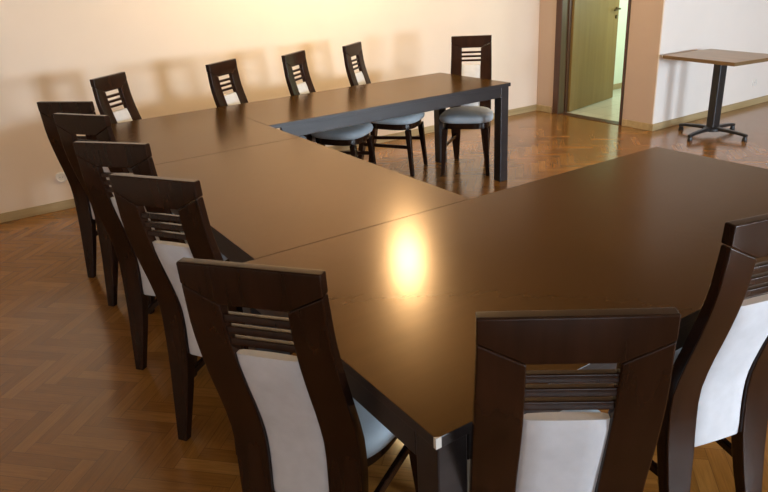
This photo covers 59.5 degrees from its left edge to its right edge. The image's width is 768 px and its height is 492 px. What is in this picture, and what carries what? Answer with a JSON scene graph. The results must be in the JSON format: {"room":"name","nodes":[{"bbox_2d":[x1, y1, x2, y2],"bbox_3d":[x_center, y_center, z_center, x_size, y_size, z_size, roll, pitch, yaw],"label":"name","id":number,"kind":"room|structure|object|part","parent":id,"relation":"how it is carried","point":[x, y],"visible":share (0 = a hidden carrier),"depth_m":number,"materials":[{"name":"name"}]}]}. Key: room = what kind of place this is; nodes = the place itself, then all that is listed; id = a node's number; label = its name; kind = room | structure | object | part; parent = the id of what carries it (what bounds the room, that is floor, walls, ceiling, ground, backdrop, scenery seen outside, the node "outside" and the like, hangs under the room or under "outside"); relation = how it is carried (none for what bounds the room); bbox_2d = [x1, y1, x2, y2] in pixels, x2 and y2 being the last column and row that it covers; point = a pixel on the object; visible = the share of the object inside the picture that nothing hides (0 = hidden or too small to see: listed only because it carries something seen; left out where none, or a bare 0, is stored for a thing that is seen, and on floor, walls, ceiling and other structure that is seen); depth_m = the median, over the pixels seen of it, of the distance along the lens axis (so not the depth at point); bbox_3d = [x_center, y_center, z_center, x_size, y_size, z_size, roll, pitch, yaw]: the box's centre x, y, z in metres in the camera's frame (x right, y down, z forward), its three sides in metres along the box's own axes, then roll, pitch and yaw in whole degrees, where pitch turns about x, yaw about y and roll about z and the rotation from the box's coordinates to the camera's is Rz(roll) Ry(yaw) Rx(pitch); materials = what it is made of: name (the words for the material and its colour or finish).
{"room":"meeting room","nodes":[
{"label":"meeting room","id":0,"kind":"room"},
{"bbox_2d":[0,0,539,213],"bbox_3d":[-1.632,-1.912,5.274,7.780,2.850,0.160,-17,26,-29],"label":"wall","id":1,"kind":"structure","parent":0,"point":[51,50],"depth_m":5.41,"materials":[{"name":"beige paint"}]},
{"bbox_2d":[55,172,66,182],"bbox_3d":[-2.452,-0.522,5.106,0.082,0.082,0.011,-17,26,-29],"label":"wall socket","id":2,"kind":"object","parent":1,"relation":"attached to","point":[61,177],"visible":0.97,"depth_m":5.10,"materials":[{"name":"white plastic"}]},
{"bbox_2d":[0,104,535,222],"bbox_3d":[-1.448,-0.620,5.768,7.604,0.068,0.016,-17,26,-29],"label":"baseboard","id":3,"kind":"structure","parent":1,"relation":"attached to","point":[66,204],"depth_m":5.17,"materials":[{"name":"brown wood"}]},
{"bbox_2d":[0,88,767,491],"bbox_3d":[3.030,0.094,3.604,12.920,0.100,9.130,-17,26,-29],"label":"floor","id":4,"kind":"structure","parent":0,"point":[77,412],"depth_m":3.11,"materials":[{"name":"brown wood"}]},
{"bbox_2d":[37,101,97,277],"bbox_3d":[-1.552,-0.378,3.923,0.429,1.032,0.588,3,23,16],"label":"dining chair","id":5,"kind":"object","parent":4,"relation":"on","point":[86,218],"visible":0.24,"depth_m":3.72,"materials":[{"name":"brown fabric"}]},
{"bbox_3d":[-1.652,-0.706,3.502,0.329,0.094,0.036,3,23,16],"label":"rail","id":6,"kind":"part","parent":5,"relation":"part of","materials":[{"name":"brown wood"}]},
{"bbox_2d":[90,72,141,123],"bbox_3d":[-1.512,-0.624,4.518,0.588,1.032,0.429,3,23,16],"label":"dining chair","id":7,"kind":"object","parent":4,"relation":"on","point":[100,85],"visible":0.35,"depth_m":4.44,"materials":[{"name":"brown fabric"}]},
{"bbox_3d":[-1.803,-1.073,4.416,0.036,0.094,0.329,3,23,16],"label":"rail","id":8,"kind":"part","parent":7,"relation":"part of","materials":[{"name":"brown wood"}]},
{"bbox_3d":[-1.712,-0.689,4.553,0.114,0.458,0.158,3,23,16],"label":"panel","id":9,"kind":"part","parent":7,"relation":"part of","materials":[{"name":"white fabric"}]},
{"bbox_2d":[53,113,180,313],"bbox_3d":[-1.257,-0.233,3.529,0.429,1.032,0.588,7,25,24],"label":"dining chair","id":10,"kind":"object","parent":4,"relation":"on","point":[68,125],"visible":0.29,"depth_m":3.21,"materials":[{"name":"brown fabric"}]},
{"bbox_3d":[-1.398,-0.565,3.122,0.329,0.094,0.036,7,25,24],"label":"rail","id":11,"kind":"part","parent":10,"relation":"part of","materials":[{"name":"brown wood"}]},
{"bbox_3d":[-1.346,-0.212,3.337,0.158,0.458,0.114,7,25,24],"label":"panel","id":12,"kind":"part","parent":10,"relation":"part of","materials":[{"name":"white fabric"}]},
{"bbox_2d":[73,141,230,376],"bbox_3d":[-0.904,-0.015,2.946,0.429,1.032,0.588,4,24,18],"label":"dining chair","id":13,"kind":"object","parent":4,"relation":"on","point":[92,156],"visible":0.48,"depth_m":2.67,"materials":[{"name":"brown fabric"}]},
{"bbox_3d":[-1.018,-0.344,2.529,0.329,0.094,0.036,4,24,18],"label":"rail","id":14,"kind":"part","parent":13,"relation":"part of","materials":[{"name":"brown wood"}]},
{"bbox_3d":[-0.973,0.009,2.746,0.158,0.458,0.114,4,24,18],"label":"panel","id":15,"kind":"part","parent":13,"relation":"part of","materials":[{"name":"white fabric"}]},
{"bbox_3d":[-0.879,0.015,3.026,0.429,0.066,0.456,4,24,18],"label":"seat","id":16,"kind":"part","parent":13,"relation":"part of","materials":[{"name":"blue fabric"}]},
{"bbox_2d":[109,173,292,454],"bbox_3d":[-0.556,0.167,2.455,0.429,1.032,0.588,7,24,23],"label":"dining chair","id":17,"kind":"object","parent":4,"relation":"on","point":[158,259],"visible":0.42,"depth_m":2.14,"materials":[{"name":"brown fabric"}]},
{"bbox_3d":[-0.693,-0.165,2.046,0.329,0.094,0.036,7,24,23],"label":"rail","id":18,"kind":"part","parent":17,"relation":"part of","materials":[{"name":"brown wood"}]},
{"bbox_3d":[-0.642,0.188,2.262,0.158,0.458,0.114,7,24,23],"label":"panel","id":19,"kind":"part","parent":17,"relation":"part of","materials":[{"name":"white fabric"}]},
{"bbox_2d":[111,107,297,172],"bbox_3d":[-1.158,-0.325,4.110,0.884,0.750,1.274,-17,26,-29],"label":"conference table","id":20,"kind":"object","parent":4,"relation":"on","point":[180,136],"visible":0.27,"depth_m":3.90,"materials":[{"name":"brown wood"}]},
{"bbox_2d":[205,58,305,138],"bbox_3d":[-0.877,-0.810,4.878,0.588,1.032,0.429,6,24,22],"label":"dining chair","id":21,"kind":"object","parent":4,"relation":"on","point":[214,70],"visible":0.35,"depth_m":4.82,"materials":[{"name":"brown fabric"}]},
{"bbox_3d":[-1.156,-1.270,4.803,0.036,0.094,0.329,6,24,22],"label":"rail","id":22,"kind":"part","parent":21,"relation":"part of","materials":[{"name":"brown wood"}]},
{"bbox_3d":[-1.068,-0.884,4.933,0.114,0.458,0.158,6,24,22],"label":"panel","id":23,"kind":"part","parent":21,"relation":"part of","materials":[{"name":"white fabric"}]},
{"bbox_2d":[176,257,417,491],"bbox_3d":[-0.159,0.411,1.802,0.429,1.032,0.588,4,24,18],"label":"dining chair","id":24,"kind":"object","parent":4,"relation":"on","point":[297,424],"visible":0.91,"depth_m":1.50,"materials":[{"name":"brown wood"}]},
{"bbox_3d":[-0.272,0.082,1.384,0.329,0.094,0.036,4,24,18],"label":"rail","id":25,"kind":"part","parent":24,"relation":"part of","materials":[{"name":"brown wood"}]},
{"bbox_3d":[-0.227,0.435,1.602,0.158,0.458,0.114,4,24,18],"label":"panel","id":26,"kind":"part","parent":24,"relation":"part of","materials":[{"name":"white fabric"}]},
{"bbox_3d":[-0.135,0.441,1.882,0.429,0.066,0.456,4,24,18],"label":"seat","id":27,"kind":"part","parent":24,"relation":"part of","materials":[{"name":"blue fabric"}]},
{"bbox_3d":[-0.132,0.494,1.904,0.373,0.048,0.400,4,24,18],"label":"seat frame","id":28,"kind":"part","parent":24,"relation":"part of","materials":[{"name":"brown wood"}]},
{"bbox_3d":[0.093,0.637,2.083,0.057,0.375,0.066,4,24,18],"label":"leg","id":29,"kind":"part","parent":24,"relation":"part of","materials":[{"name":"brown wood"}]},
{"bbox_2d":[155,137,469,354],"bbox_3d":[-0.414,0.069,3.045,0.884,0.750,1.439,-17,26,-29],"label":"conference table","id":30,"kind":"object","parent":4,"relation":"on","point":[263,200],"visible":0.39,"depth_m":2.70,"materials":[{"name":"brown wood"}]},
{"bbox_3d":[-0.374,0.375,2.329,0.075,0.724,0.075,-17,26,-29],"label":"leg","id":31,"kind":"part","parent":30,"relation":"part of","materials":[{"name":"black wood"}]},
{"bbox_2d":[281,50,375,163],"bbox_3d":[-0.394,-0.956,5.165,0.588,1.032,0.429,5,24,20],"label":"dining chair","id":32,"kind":"object","parent":4,"relation":"on","point":[350,136],"visible":0.58,"depth_m":5.05,"materials":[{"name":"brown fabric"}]},
{"bbox_3d":[-0.677,-1.413,5.082,0.036,0.094,0.329,5,24,20],"label":"rail","id":33,"kind":"part","parent":32,"relation":"part of","materials":[{"name":"brown wood"}]},
{"bbox_3d":[-0.588,-1.028,5.214,0.114,0.458,0.158,5,24,20],"label":"panel","id":34,"kind":"part","parent":32,"relation":"part of","materials":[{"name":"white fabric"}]},
{"bbox_3d":[-0.330,-0.896,5.164,0.456,0.066,0.429,5,24,20],"label":"seat","id":35,"kind":"part","parent":32,"relation":"part of","materials":[{"name":"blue fabric"}]},
{"bbox_3d":[-0.326,-0.843,5.186,0.400,0.048,0.373,5,24,20],"label":"seat frame","id":36,"kind":"part","parent":32,"relation":"part of","materials":[{"name":"brown wood"}]},
{"bbox_3d":[-0.212,-0.570,5.063,0.066,0.375,0.057,5,24,20],"label":"leg","id":37,"kind":"part","parent":32,"relation":"part of","materials":[{"name":"brown wood"}]},
{"bbox_3d":[-0.093,-0.695,5.350,0.066,0.375,0.057,5,24,20],"label":"leg","id":38,"kind":"part","parent":32,"relation":"part of","materials":[{"name":"brown wood"}]},
{"bbox_2d":[218,73,510,181],"bbox_3d":[-0.089,-0.742,4.970,1.950,0.750,0.854,-17,26,-29],"label":"conference table","id":39,"kind":"object","parent":4,"relation":"on","point":[314,112],"visible":0.79,"depth_m":4.72,"materials":[{"name":"brown wood"}]},
{"bbox_3d":[0.478,-1.072,5.727,0.075,0.724,0.075,-17,26,-29],"label":"leg","id":40,"kind":"part","parent":39,"relation":"part of","materials":[{"name":"black wood"}]},
{"bbox_3d":[0.894,-0.852,5.131,0.075,0.724,0.075,-17,26,-29],"label":"leg","id":41,"kind":"part","parent":39,"relation":"part of","materials":[{"name":"black wood"}]},
{"bbox_2d":[342,42,427,176],"bbox_3d":[0.028,-1.138,5.546,0.588,1.032,0.429,5,24,20],"label":"dining chair","id":42,"kind":"object","parent":4,"relation":"on","point":[408,122],"visible":0.59,"depth_m":5.46,"materials":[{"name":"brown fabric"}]},
{"bbox_3d":[-0.255,-1.595,5.463,0.036,0.094,0.329,5,24,20],"label":"rail","id":43,"kind":"part","parent":42,"relation":"part of","materials":[{"name":"brown wood"}]},
{"bbox_3d":[-0.166,-1.209,5.595,0.114,0.458,0.158,5,24,20],"label":"panel","id":44,"kind":"part","parent":42,"relation":"part of","materials":[{"name":"white fabric"}]},
{"bbox_3d":[0.096,-1.025,5.567,0.400,0.048,0.373,5,24,20],"label":"seat frame","id":45,"kind":"part","parent":42,"relation":"part of","materials":[{"name":"brown wood"}]},
{"bbox_3d":[0.093,-1.078,5.545,0.456,0.066,0.429,5,24,20],"label":"seat","id":46,"kind":"part","parent":42,"relation":"part of","materials":[{"name":"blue fabric"}]},
{"bbox_3d":[0.211,-0.751,5.444,0.066,0.375,0.057,5,24,20],"label":"leg","id":47,"kind":"part","parent":42,"relation":"part of","materials":[{"name":"brown wood"}]},
{"bbox_3d":[0.329,-0.876,5.731,0.066,0.375,0.057,5,24,20],"label":"leg","id":48,"kind":"part","parent":42,"relation":"part of","materials":[{"name":"brown wood"}]},
{"bbox_2d":[439,35,493,175],"bbox_3d":[0.686,-1.147,5.473,0.429,1.032,0.588,2,23,13],"label":"dining chair","id":49,"kind":"object","parent":4,"relation":"on","point":[477,115],"visible":0.88,"depth_m":5.52,"materials":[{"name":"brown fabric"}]},
{"bbox_3d":[0.488,-0.758,5.420,0.056,0.375,0.066,2,23,13],"label":"leg","id":50,"kind":"part","parent":49,"relation":"part of","materials":[{"name":"brown wood"}]},
{"bbox_3d":[0.675,-1.067,5.436,0.429,0.066,0.456,2,23,13],"label":"seat","id":51,"kind":"part","parent":49,"relation":"part of","materials":[{"name":"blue fabric"}]},
{"bbox_3d":[0.678,-1.015,5.458,0.373,0.048,0.400,2,23,13],"label":"seat frame","id":52,"kind":"part","parent":49,"relation":"part of","materials":[{"name":"brown wood"}]},
{"bbox_3d":[0.728,-1.279,5.635,0.158,0.458,0.114,2,23,13],"label":"panel","id":53,"kind":"part","parent":49,"relation":"part of","materials":[{"name":"white fabric"}]},
{"bbox_3d":[0.721,-1.686,5.543,0.329,0.094,0.036,2,23,13],"label":"rail","id":54,"kind":"part","parent":49,"relation":"part of","materials":[{"name":"brown wood"}]},
{"bbox_3d":[0.815,-0.747,5.345,0.057,0.375,0.066,2,23,13],"label":"leg","id":55,"kind":"part","parent":49,"relation":"part of","materials":[{"name":"brown wood"}]},
{"bbox_2d":[242,147,767,491],"bbox_3d":[0.697,0.299,2.322,2.071,0.751,1.043,-17,26,-29],"label":"conference table","id":56,"kind":"object","parent":4,"relation":"on","point":[641,229],"visible":0.62,"depth_m":1.96,"materials":[{"name":"brown wood"}]},
{"bbox_3d":[-0.386,0.422,2.216,0.075,0.724,0.075,-17,26,-29],"label":"leg","id":57,"kind":"part","parent":56,"relation":"part of","materials":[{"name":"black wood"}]},
{"bbox_3d":[0.133,0.696,1.473,0.075,0.724,0.075,-17,26,-29],"label":"leg","id":58,"kind":"part","parent":56,"relation":"part of","materials":[{"name":"black wood"}]},
{"bbox_2d":[467,307,680,491],"bbox_3d":[0.361,0.480,1.561,0.429,1.032,0.588,-2,22,4],"label":"dining chair","id":59,"kind":"object","parent":4,"relation":"on","point":[579,447],"visible":0.88,"depth_m":1.18,"materials":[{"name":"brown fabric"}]},
{"bbox_3d":[0.367,0.509,1.644,0.429,0.066,0.456,-2,22,4],"label":"seat","id":60,"kind":"part","parent":59,"relation":"part of","materials":[{"name":"white fabric"}]},
{"bbox_3d":[0.346,0.504,1.350,0.158,0.458,0.114,-2,22,4],"label":"panel","id":61,"kind":"part","parent":59,"relation":"part of","materials":[{"name":"white fabric"}]},
{"bbox_3d":[0.319,0.152,1.128,0.329,0.094,0.036,-2,22,4],"label":"rail","id":62,"kind":"part","parent":59,"relation":"part of","materials":[{"name":"brown wood"}]},
{"bbox_2d":[649,213,767,491],"bbox_3d":[0.828,0.305,1.919,0.429,1.032,0.588,-10,23,-17],"label":"dining chair","id":63,"kind":"object","parent":4,"relation":"on","point":[718,390],"visible":0.63,"depth_m":1.71,"materials":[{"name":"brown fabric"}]},
{"bbox_3d":[0.810,0.337,1.999,0.429,0.066,0.456,-10,23,-17],"label":"seat","id":64,"kind":"part","parent":63,"relation":"part of","materials":[{"name":"blue fabric"}]},
{"bbox_3d":[0.892,0.321,1.717,0.158,0.458,0.114,-10,23,-17],"label":"panel","id":65,"kind":"part","parent":63,"relation":"part of","materials":[{"name":"white fabric"}]},
{"bbox_3d":[0.893,-0.034,1.498,0.329,0.094,0.036,-10,23,-17],"label":"rail","id":66,"kind":"part","parent":63,"relation":"part of","materials":[{"name":"brown wood"}]},
{"bbox_2d":[663,49,767,141],"bbox_3d":[2.996,-1.351,6.054,0.679,0.714,0.756,-13,24,-22],"label":"pedestal table","id":67,"kind":"object","parent":4,"relation":"on","point":[721,59],"visible":1,"depth_m":6.00,"materials":[{"name":"brown wood"}]},
{"bbox_2d":[537,0,663,123],"bbox_3d":[2.081,-2.683,6.614,0.120,2.850,1.679,-17,26,-29],"label":"wall","id":68,"kind":"structure","parent":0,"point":[646,15],"depth_m":6.45,"materials":[{"name":"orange paint"}]},
{"bbox_2d":[552,0,631,124],"bbox_3d":[2.116,-2.331,6.722,0.143,2.114,0.920,-17,26,-29],"label":"door frame","id":69,"kind":"structure","parent":68,"relation":"attached to","point":[559,7],"depth_m":7.13,"materials":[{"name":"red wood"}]},
{"bbox_2d":[567,0,620,111],"bbox_3d":[2.345,-2.570,7.353,0.975,2.035,0.096,-23,29,-40],"label":"door","id":70,"kind":"structure","parent":69,"relation":"in","point":[594,25],"depth_m":7.48,"materials":[{"name":"brown wood"}]},
{"bbox_2d":[536,104,653,130],"bbox_3d":[2.152,-1.354,7.035,0.016,0.068,1.547,-17,26,-29],"label":"baseboard","id":71,"kind":"structure","parent":68,"relation":"attached to","point":[627,123],"depth_m":6.62,"materials":[{"name":"brown wood"}]},
{"bbox_2d":[614,0,627,83],"bbox_3d":[3.110,-3.067,7.399,2.560,2.850,1.750,-17,26,-29],"label":"wall","id":72,"kind":"structure","parent":0,"point":[623,4],"depth_m":8.39,"materials":[{"name":"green paint"}]},
{"bbox_2d":[613,83,621,89],"bbox_3d":[2.757,-1.974,8.457,2.420,0.068,0.016,-17,26,-29],"label":"baseboard","id":73,"kind":"structure","parent":72,"relation":"attached to","point":[618,85],"depth_m":8.58,"materials":[{"name":"brown wood"}]},
{"bbox_2d":[652,0,767,123],"bbox_3d":[4.605,-3.086,7.231,5.139,2.850,0.140,-17,26,-29],"label":"wall","id":74,"kind":"structure","parent":0,"point":[682,88],"depth_m":6.57,"materials":[{"name":"white paint"}]},
{"bbox_2d":[653,95,767,130],"bbox_3d":[4.657,-1.759,7.658,4.980,0.068,0.016,-17,26,-29],"label":"baseboard","id":75,"kind":"structure","parent":74,"relation":"attached to","point":[657,126],"depth_m":6.81,"materials":[{"name":"brown wood"}]},
{"bbox_2d":[752,79,756,86],"bbox_3d":[3.959,-1.744,7.180,0.082,0.082,0.011,-17,26,-29],"label":"wall socket","id":76,"kind":"object","parent":74,"relation":"attached to","point":[754,82],"visible":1,"depth_m":7.18,"materials":[{"name":"white plastic"}]}
]}

